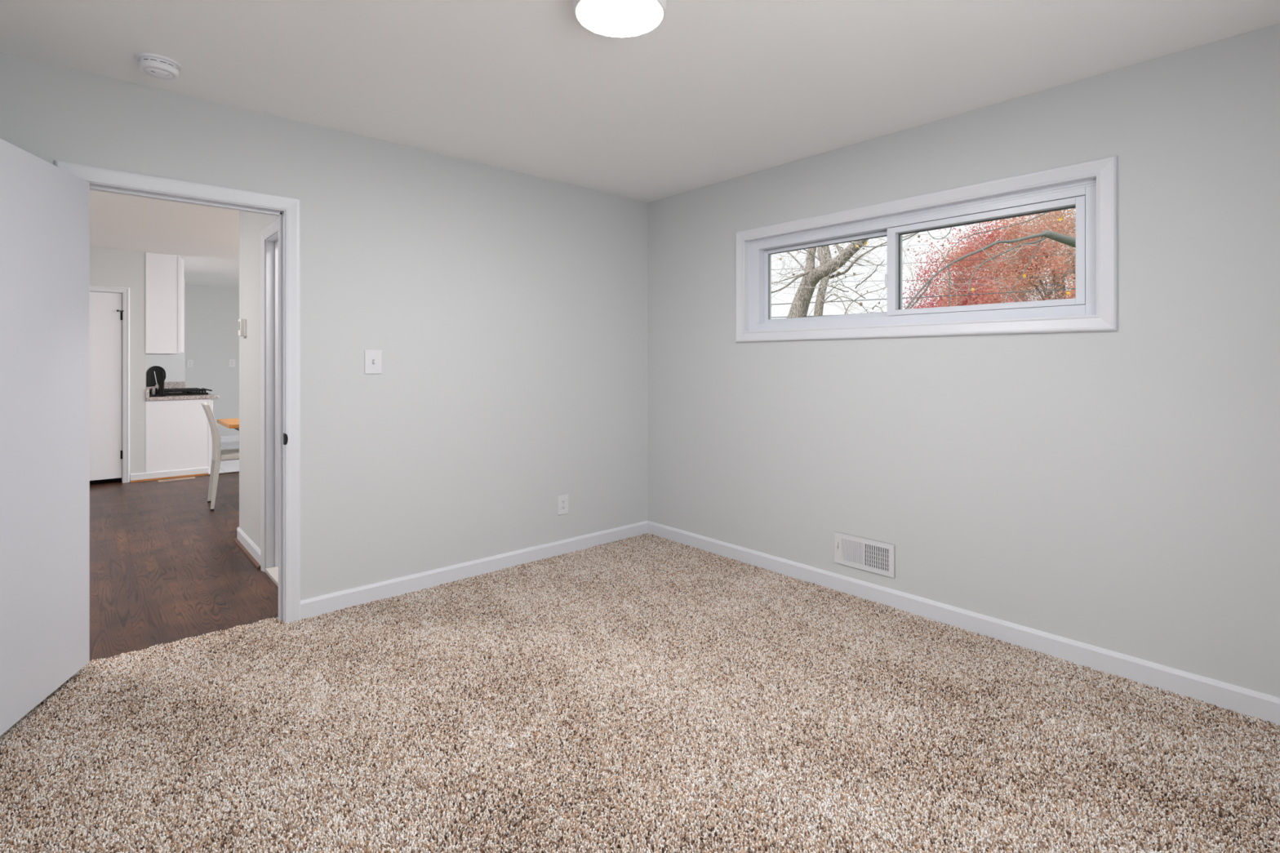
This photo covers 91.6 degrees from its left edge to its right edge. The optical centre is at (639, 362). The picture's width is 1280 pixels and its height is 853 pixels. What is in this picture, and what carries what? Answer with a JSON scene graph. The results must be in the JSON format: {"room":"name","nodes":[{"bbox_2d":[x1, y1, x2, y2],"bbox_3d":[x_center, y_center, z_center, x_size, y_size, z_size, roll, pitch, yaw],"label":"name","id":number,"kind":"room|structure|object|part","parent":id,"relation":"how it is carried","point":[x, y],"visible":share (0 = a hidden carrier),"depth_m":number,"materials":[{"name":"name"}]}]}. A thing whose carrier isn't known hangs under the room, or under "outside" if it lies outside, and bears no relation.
{"room":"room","nodes":[
{"label":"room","id":0,"kind":"room"},
{"bbox_2d":[89,246,145,482],"bbox_3d":[-6.153,0.050,5.979,2.189,2.470,0.117,0,0,-42],"label":"wall","id":1,"kind":"structure","parent":0,"point":[108,267],"depth_m":6.60,"materials":[{"name":"white paint"}]},
{"bbox_2d":[89,477,121,483],"bbox_3d":[-5.864,1.161,6.441,0.756,0.212,0.020,0,0,-42],"label":"trim","id":2,"kind":"structure","parent":1,"relation":"attached to","point":[119,478],"depth_m":6.60,"materials":[{"name":"black"}]},
{"bbox_2d":[89,291,124,480],"bbox_3d":[-5.720,0.243,6.292,0.768,1.940,0.089,0,0,-42],"label":"door","id":3,"kind":"structure","parent":1,"relation":"in","point":[105,308],"depth_m":6.45,"materials":[{"name":"white wood"}]},
{"bbox_2d":[89,284,129,483],"bbox_3d":[-5.757,0.238,6.322,0.878,2.058,0.135,0,0,-42],"label":"door frame","id":4,"kind":"structure","parent":1,"relation":"attached to","point":[125,291],"depth_m":6.55,"materials":[{"name":"white paint"}]},
{"bbox_2d":[145,387,149,397],"bbox_3d":[-5.367,0.327,6.764,0.030,0.094,0.264,0,0,-42],"label":"backsplash","id":5,"kind":"structure","parent":1,"relation":"attached to","point":[147,390],"depth_m":6.67,"materials":[{"name":"stone"}]},
{"bbox_2d":[130,466,208,480],"bbox_3d":[-5.133,1.224,6.803,0.683,0.086,0.014,0,0,-42],"label":"baseboard","id":6,"kind":"structure","parent":1,"relation":"attached to","point":[205,469],"depth_m":6.79,"materials":[{"name":"white paint"}]},
{"bbox_2d":[130,472,208,482],"bbox_3d":[-5.123,1.258,6.791,0.683,0.019,0.017,0,0,-42],"label":"trim","id":7,"kind":"structure","parent":1,"relation":"attached to","point":[199,474],"depth_m":6.77,"materials":[{"name":"wood"}]},
{"bbox_2d":[145,252,183,355],"bbox_3d":[-5.638,-0.640,7.296,0.333,1.086,1.406,0,0,-42],"label":"upper cabinet","id":8,"kind":"object","parent":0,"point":[164,273],"visible":0.91,"depth_m":6.78,"materials":[{"name":"white wood"}]},
{"bbox_3d":[-5.533,-0.632,7.389,0.008,1.055,1.386,0,0,-42],"label":"frame","id":9,"kind":"part","parent":8,"relation":"part of","materials":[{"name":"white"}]},
{"bbox_3d":[-5.208,-0.630,7.047,0.022,1.040,0.430,0,0,-42],"label":"door","id":10,"kind":"part","parent":8,"relation":"part of","materials":[{"name":"white wood"}]},
{"bbox_2d":[145,278,185,382],"bbox_3d":[-6.963,0.050,8.865,0.683,2.470,0.900,0,0,-42],"label":"wall","id":11,"kind":"structure","parent":0,"point":[174,365],"depth_m":8.67,"materials":[{"name":"white paint"}]},
{"bbox_2d":[145,382,185,389],"bbox_3d":[-6.598,0.322,8.568,0.536,0.104,0.030,0,0,-42],"label":"backsplash","id":12,"kind":"structure","parent":11,"relation":"attached to","point":[166,384],"depth_m":8.64,"materials":[{"name":"stone"}]},
{"bbox_2d":[185,284,239,436],"bbox_3d":[-5.814,0.050,10.629,4.750,2.470,0.200,0,0,-42],"label":"wall","id":13,"kind":"structure","parent":0,"point":[211,313],"depth_m":9.74,"materials":[{"name":"white paint"}]},
{"bbox_2d":[186,360,192,367],"bbox_3d":[-6.894,0.018,9.525,0.074,0.118,0.008,0,0,-42],"label":"wall outlet","id":14,"kind":"object","parent":13,"relation":"attached to","point":[189,362],"visible":1,"depth_m":9.52,"materials":[{"name":"white plastic"}]},
{"bbox_2d":[220,435,239,442],"bbox_3d":[-5.532,1.212,10.737,3.945,0.087,0.014,0,0,-42],"label":"baseboard","id":15,"kind":"structure","parent":13,"relation":"attached to","point":[227,438],"depth_m":9.86,"materials":[{"name":"white paint"}]},
{"bbox_2d":[228,359,235,367],"bbox_3d":[-6.487,0.010,9.888,0.088,0.125,0.008,0,0,-42],"label":"wall outlet","id":16,"kind":"object","parent":13,"relation":"attached to","point":[231,362],"visible":1,"depth_m":9.88,"materials":[{"name":"white plastic"}]},
{"bbox_2d":[239,210,278,549],"bbox_3d":[-0.731,0.050,5.186,4.180,2.470,1.680,0,0,-42],"label":"wall","id":17,"kind":"structure","parent":0,"point":[251,224],"depth_m":4.15,"materials":[{"name":"white"}]},
{"bbox_2d":[238,318,246,337],"bbox_3d":[-2.716,-0.237,4.245,0.036,0.120,0.100,0,0,-42],"label":"thermostat","id":18,"kind":"object","parent":17,"relation":"attached to","point":[242,322],"visible":1,"depth_m":4.21,"materials":[{"name":"white plastic"}]},
{"bbox_3d":[-2.707,-0.235,4.253,0.012,0.116,0.100,0,0,-42],"label":"plate","id":19,"kind":"part","parent":18,"relation":"part of","materials":[{"name":"white plastic"}]},
{"bbox_2d":[233,537,260,568],"bbox_3d":[-2.611,1.258,4.121,0.017,0.019,0.825,0,0,-42],"label":"trim","id":20,"kind":"structure","parent":17,"relation":"attached to","point":[236,540],"depth_m":4.08,"materials":[{"name":"brown wood"}]},
{"bbox_2d":[236,526,260,564],"bbox_3d":[-2.594,1.219,4.125,0.013,0.096,0.808,0,0,-42],"label":"baseboard","id":21,"kind":"structure","parent":17,"relation":"attached to","point":[246,541],"depth_m":4.10,"materials":[{"name":"white paint"}]},
{"bbox_2d":[0,52,647,599],"bbox_3d":[-1.299,0.050,3.474,3.931,2.470,0.117,0,0,-42],"label":"wall","id":22,"kind":"structure","parent":0,"point":[505,310],"depth_m":3.48,"materials":[{"name":"white paint"}]},
{"bbox_2d":[0,137,89,736],"bbox_3d":[-2.158,0.244,2.195,0.165,1.954,0.718,0,0,-17],"label":"door","id":23,"kind":"structure","parent":22,"relation":"in","point":[45,207],"depth_m":2.23,"materials":[{"name":"white paint"}]},
{"bbox_2d":[54,160,300,675],"bbox_3d":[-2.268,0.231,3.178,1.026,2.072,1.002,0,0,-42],"label":"door frame","id":24,"kind":"structure","parent":22,"relation":"attached to","point":[287,209],"depth_m":3.03,"materials":[{"name":"white paint"}]},
{"bbox_3d":[-1.720,0.371,3.017,0.016,0.056,0.024,0,0,-42],"label":"strike plate","id":25,"kind":"part","parent":24,"relation":"part of","materials":[{"name":"black metal"}]},
{"bbox_2d":[364,350,382,373],"bbox_3d":[-1.407,-0.003,3.287,0.088,0.126,0.018,0,0,-42],"label":"light switch","id":26,"kind":"object","parent":22,"relation":"attached to","point":[373,358],"visible":1,"depth_m":3.29,"materials":[{"name":"white plastic"}]},
{"bbox_2d":[300,520,648,619],"bbox_3d":[-0.806,1.219,3.827,2.325,0.096,0.013,0,0,-42],"label":"baseboard","id":27,"kind":"structure","parent":22,"relation":"attached to","point":[330,602],"depth_m":3.59,"materials":[{"name":"white paint"}]},
{"bbox_2d":[557,493,568,515],"bbox_3d":[-0.506,0.938,4.099,0.085,0.127,0.008,0,0,-42],"label":"wall outlet","id":28,"kind":"object","parent":22,"relation":"attached to","point":[562,500],"visible":1,"depth_m":4.09,"materials":[{"name":"white plastic"}]},
{"bbox_2d":[0,0,1279,288],"bbox_3d":[-2.559,-1.245,5.357,6.920,0.120,12.600,0,0,-42],"label":"ceiling","id":29,"kind":"structure","parent":0,"point":[720,91],"depth_m":2.48,"materials":[{"name":"white paint"}]},
{"bbox_2d":[134,53,182,79],"bbox_3d":[-1.897,-1.160,2.451,0.146,0.051,0.146,0,0,-42],"label":"smoke detector","id":30,"kind":"object","parent":29,"relation":"attached to","point":[154,65],"visible":1,"depth_m":2.42,"materials":[{"name":"white plastic"}]},
{"bbox_3d":[-1.897,-1.180,2.451,0.146,0.010,0.146,0,0,-42],"label":"mounting plate","id":31,"kind":"part","parent":30,"relation":"part of","materials":[{"name":"white plastic"}]},
{"bbox_2d":[573,0,666,38],"bbox_3d":[-0.066,-1.155,2.019,0.304,0.061,0.304,0,0,-42],"label":"ceiling light","id":32,"kind":"object","parent":29,"relation":"attached to","point":[616,19],"visible":1,"depth_m":2.02,"materials":[{"name":"white glass"}]},
{"bbox_2d":[0,440,1279,852],"bbox_3d":[-2.559,1.285,5.357,6.920,0.060,12.600,0,0,-42],"label":"floor","id":33,"kind":"structure","parent":0,"point":[166,567],"depth_m":3.58,"materials":[{"name":"brown wood"}]},
{"bbox_2d":[157,476,195,482],"bbox_3d":[-5.007,1.264,6.724,0.320,0.005,0.100,0,0,-42],"label":"floor vent","id":34,"kind":"object","parent":33,"relation":"in","point":[190,477],"visible":1,"depth_m":6.71,"materials":[{"name":"beige metal"}]},
{"bbox_2d":[145,399,213,473],"bbox_3d":[-5.157,0.834,6.957,0.599,0.842,0.252,0,0,-42],"label":"base cabinet","id":35,"kind":"object","parent":33,"relation":"on","point":[178,433],"visible":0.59,"depth_m":6.84,"materials":[{"name":"white wood"}]},
{"bbox_3d":[-4.942,0.887,7.151,0.020,0.555,0.242,0,0,-42],"label":"door","id":36,"kind":"part","parent":35,"relation":"part of","materials":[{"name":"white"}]},
{"bbox_3d":[-4.942,0.515,7.151,0.020,0.170,0.242,0,0,-42],"label":"drawer","id":37,"kind":"part","parent":35,"relation":"part of","materials":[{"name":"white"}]},
{"bbox_2d":[149,387,212,395],"bbox_3d":[-5.491,0.787,7.369,0.630,0.935,0.800,0,0,-42],"label":"gas range","id":38,"kind":"object","parent":33,"relation":"on","point":[188,391],"visible":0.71,"depth_m":7.18,"materials":[{"name":"black metal"}]},
{"bbox_2d":[156,391,208,395],"bbox_3d":[-5.511,0.364,7.351,0.576,0.025,0.800,0,0,-42],"label":"cooktop","id":39,"kind":"object","parent":38,"relation":"in","point":[167,393],"depth_m":7.15,"materials":[{"name":"black metal"}]},
{"bbox_2d":[200,402,239,511],"bbox_3d":[-3.623,0.814,5.606,0.541,0.907,0.434,0,0,-38],"label":"dining chair","id":40,"kind":"object","parent":33,"relation":"on","point":[218,455],"visible":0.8,"depth_m":5.34,"materials":[{"name":"white wood"}]},
{"bbox_3d":[-3.788,0.608,5.481,0.126,0.495,0.430,0,0,-38],"label":"backrest","id":41,"kind":"part","parent":40,"relation":"part of","materials":[{"name":"white wood"}]},
{"bbox_3d":[-3.886,1.045,5.653,0.074,0.420,0.038,0,0,-38],"label":"leg","id":42,"kind":"part","parent":40,"relation":"part of","materials":[{"name":"white wood"}]},
{"bbox_3d":[-3.646,1.045,5.343,0.074,0.420,0.038,0,0,-38],"label":"leg","id":43,"kind":"part","parent":40,"relation":"part of","materials":[{"name":"white wood"}]},
{"bbox_3d":[-3.575,0.825,5.646,0.418,0.050,0.420,0,0,-38],"label":"seat","id":44,"kind":"part","parent":40,"relation":"part of","materials":[{"name":"white leather"}]},
{"bbox_2d":[208,471,239,475],"bbox_3d":[-3.339,1.260,8.272,3.960,0.015,0.043,0,0,-42],"label":"trim","id":45,"kind":"structure","parent":33,"relation":"on","point":[237,472],"depth_m":7.07,"materials":[{"name":"brown"}]},
{"bbox_2d":[217,417,239,431],"bbox_3d":[-3.229,0.898,6.036,1.375,0.730,0.695,0,0,-42],"label":"dining table","id":46,"kind":"object","parent":33,"relation":"on","point":[228,423],"visible":0.15,"depth_m":5.53,"materials":[{"name":"brown wood"}]},
{"bbox_2d":[0,533,1279,852],"bbox_3d":[-0.139,1.260,2.115,3.607,0.017,3.685,0,0,-42],"label":"carpet","id":47,"kind":"object","parent":33,"relation":"on","point":[536,583],"visible":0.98,"depth_m":2.09,"materials":[{"name":"beige carpet"}]},
{"bbox_3d":[-6.193,0.834,8.117,0.598,0.842,1.238,0,0,-42],"label":"cabinet","id":48,"kind":"object","parent":33,"relation":"on","visible":0},
{"bbox_2d":[145,382,218,400],"bbox_3d":[-5.814,0.341,7.736,0.656,0.142,2.315,0,0,-42],"label":"countertop","id":49,"kind":"structure","parent":48,"relation":"on","point":[166,384],"depth_m":6.99,"materials":[{"name":"stone"}]},
{"bbox_2d":[145,365,165,396],"bbox_3d":[-5.312,0.205,6.823,0.169,0.336,0.155,0,0,-42],"label":"coffee maker","id":50,"kind":"object","parent":49,"relation":"on","point":[154,375],"visible":0.99,"depth_m":6.78,"materials":[{"name":"black plastic"}]},
{"bbox_3d":[-5.221,0.217,6.809,0.016,0.236,0.012,0,0,-42],"label":"handle","id":51,"kind":"part","parent":50,"relation":"part of","materials":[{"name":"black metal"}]},
{"bbox_2d":[647,22,1279,697],"bbox_3d":[1.463,0.050,3.183,0.200,2.470,3.998,0,0,-42],"label":"wall","id":52,"kind":"structure","parent":0,"point":[1118,491],"depth_m":2.69,"materials":[{"name":"white paint"}]},
{"bbox_2d":[834,531,894,577],"bbox_3d":[1.191,1.024,3.324,0.018,0.171,0.345,0,0,-42],"label":"air vent","id":53,"kind":"object","parent":52,"relation":"in","point":[873,556],"visible":1,"depth_m":3.32,"materials":[{"name":"white metal"}]},
{"bbox_3d":[1.246,1.031,3.270,0.002,0.075,0.135,0,0,-42],"label":"damper blade","id":54,"kind":"part","parent":53,"relation":"part of","materials":[{"name":"grey metal"}]},
{"bbox_2d":[735,155,1117,342],"bbox_3d":[1.329,-0.481,3.294,0.188,0.707,1.964,0,0,-42],"label":"window","id":55,"kind":"structure","parent":52,"relation":"in","point":[1089,187],"depth_m":3.01,"materials":[{"name":"white paint"}]},
{"bbox_3d":[1.091,-0.475,3.620,0.039,0.461,0.872,0,0,-42],"label":"sash","id":56,"kind":"part","parent":55,"relation":"part of","materials":[{"name":"white plastic"}]},
{"bbox_3d":[1.608,-0.476,2.968,0.047,0.460,0.870,0,0,-42],"label":"sash","id":57,"kind":"part","parent":55,"relation":"part of","materials":[{"name":"white plastic"}]},
{"bbox_2d":[647,520,1279,725],"bbox_3d":[1.321,1.219,3.181,0.013,0.096,3.785,0,0,-42],"label":"baseboard","id":58,"kind":"structure","parent":52,"relation":"attached to","point":[1247,702],"depth_m":2.76,"materials":[{"name":"white paint"}]},
{"label":"outside","id":59,"kind":"structure","parent":0,"visible":0},
{"bbox_3d":[36.097,1.905,52.357,116.400,0.100,150.000,0,0,-42],"label":"lawn","id":60,"kind":"structure","parent":59,"visible":0},
{"bbox_2d":[773,240,917,316],"bbox_3d":[4.480,-1.186,13.238,2.720,6.183,3.760,0,0,23],"label":"slender tree","id":61,"kind":"object","parent":60,"relation":"on","point":[824,282],"visible":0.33,"depth_m":12.92,"materials":[{"name":"grey plant"}]},
{"bbox_2d":[771,232,964,318],"bbox_3d":[2.998,-0.767,10.050,3.939,5.380,3.591,0,0,15],"label":"bare tree","id":62,"kind":"object","parent":60,"relation":"on","point":[811,275],"visible":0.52,"depth_m":9.81,"materials":[{"name":"grey plant"}]},
{"bbox_2d":[850,212,1075,312],"bbox_3d":[4.119,-0.384,6.404,4.227,4.582,1.801,0,0,5],"label":"leaning tree","id":63,"kind":"object","parent":60,"relation":"on","point":[1068,240],"visible":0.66,"depth_m":6.50,"materials":[{"name":"grey plant"}]},
{"bbox_2d":[902,208,1075,308],"bbox_3d":[20.356,-1.923,30.116,15.526,14.642,15.027,0,0,28],"label":"maple tree","id":64,"kind":"object","parent":60,"relation":"on","point":[1055,269],"visible":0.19,"depth_m":28.76,"materials":[{"name":"red plant"}]},
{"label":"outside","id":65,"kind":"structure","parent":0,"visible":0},
{"bbox_2d":[771,315,829,317],"bbox_3d":[5.367,-1.359,15.000,25.415,0.937,0.019,0,0,0],"label":"power line","id":66,"kind":"object","parent":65,"point":[823,315],"visible":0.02,"depth_m":14.99,"materials":[{"name":"grey"}]},
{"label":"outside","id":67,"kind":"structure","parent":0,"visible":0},
{"bbox_2d":[771,288,1075,305],"bbox_3d":[6.276,-1.665,14.000,27.572,1.449,0.019,0,0,0],"label":"power line","id":68,"kind":"object","parent":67,"point":[1069,288],"visible":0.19,"depth_m":13.99,"materials":[{"name":"grey"}]},
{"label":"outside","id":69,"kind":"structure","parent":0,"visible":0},
{"bbox_2d":[771,253,1072,270],"bbox_3d":[7.620,-2.928,17.000,29.200,1.526,0.012,0,0,0],"label":"power line","id":70,"kind":"object","parent":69,"point":[1065,254],"visible":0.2,"depth_m":17.00,"materials":[{"name":"grey"}]},
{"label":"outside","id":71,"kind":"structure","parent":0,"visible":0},
{"bbox_2d":[776,275,1070,283],"bbox_3d":[8.069,-2.581,18.000,29.765,0.679,0.012,0,0,0],"label":"power line","id":72,"kind":"object","parent":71,"point":[1056,276],"visible":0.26,"depth_m":18.00,"materials":[{"name":"grey"}]},
{"bbox_3d":[-1.647,1.285,4.335,1.680,0.060,1.630,0,0,-42],"label":"floor","id":73,"kind":"structure","parent":0,"visible":0},
{"bbox_2d":[265,566,278,586],"bbox_3d":[-1.962,1.270,3.525,0.143,0.050,0.750,0,0,-42],"label":"threshold","id":74,"kind":"object","parent":73,"relation":"on","point":[273,572],"visible":0.11,"depth_m":3.67,"materials":[{"name":"beige wood"}]}
]}

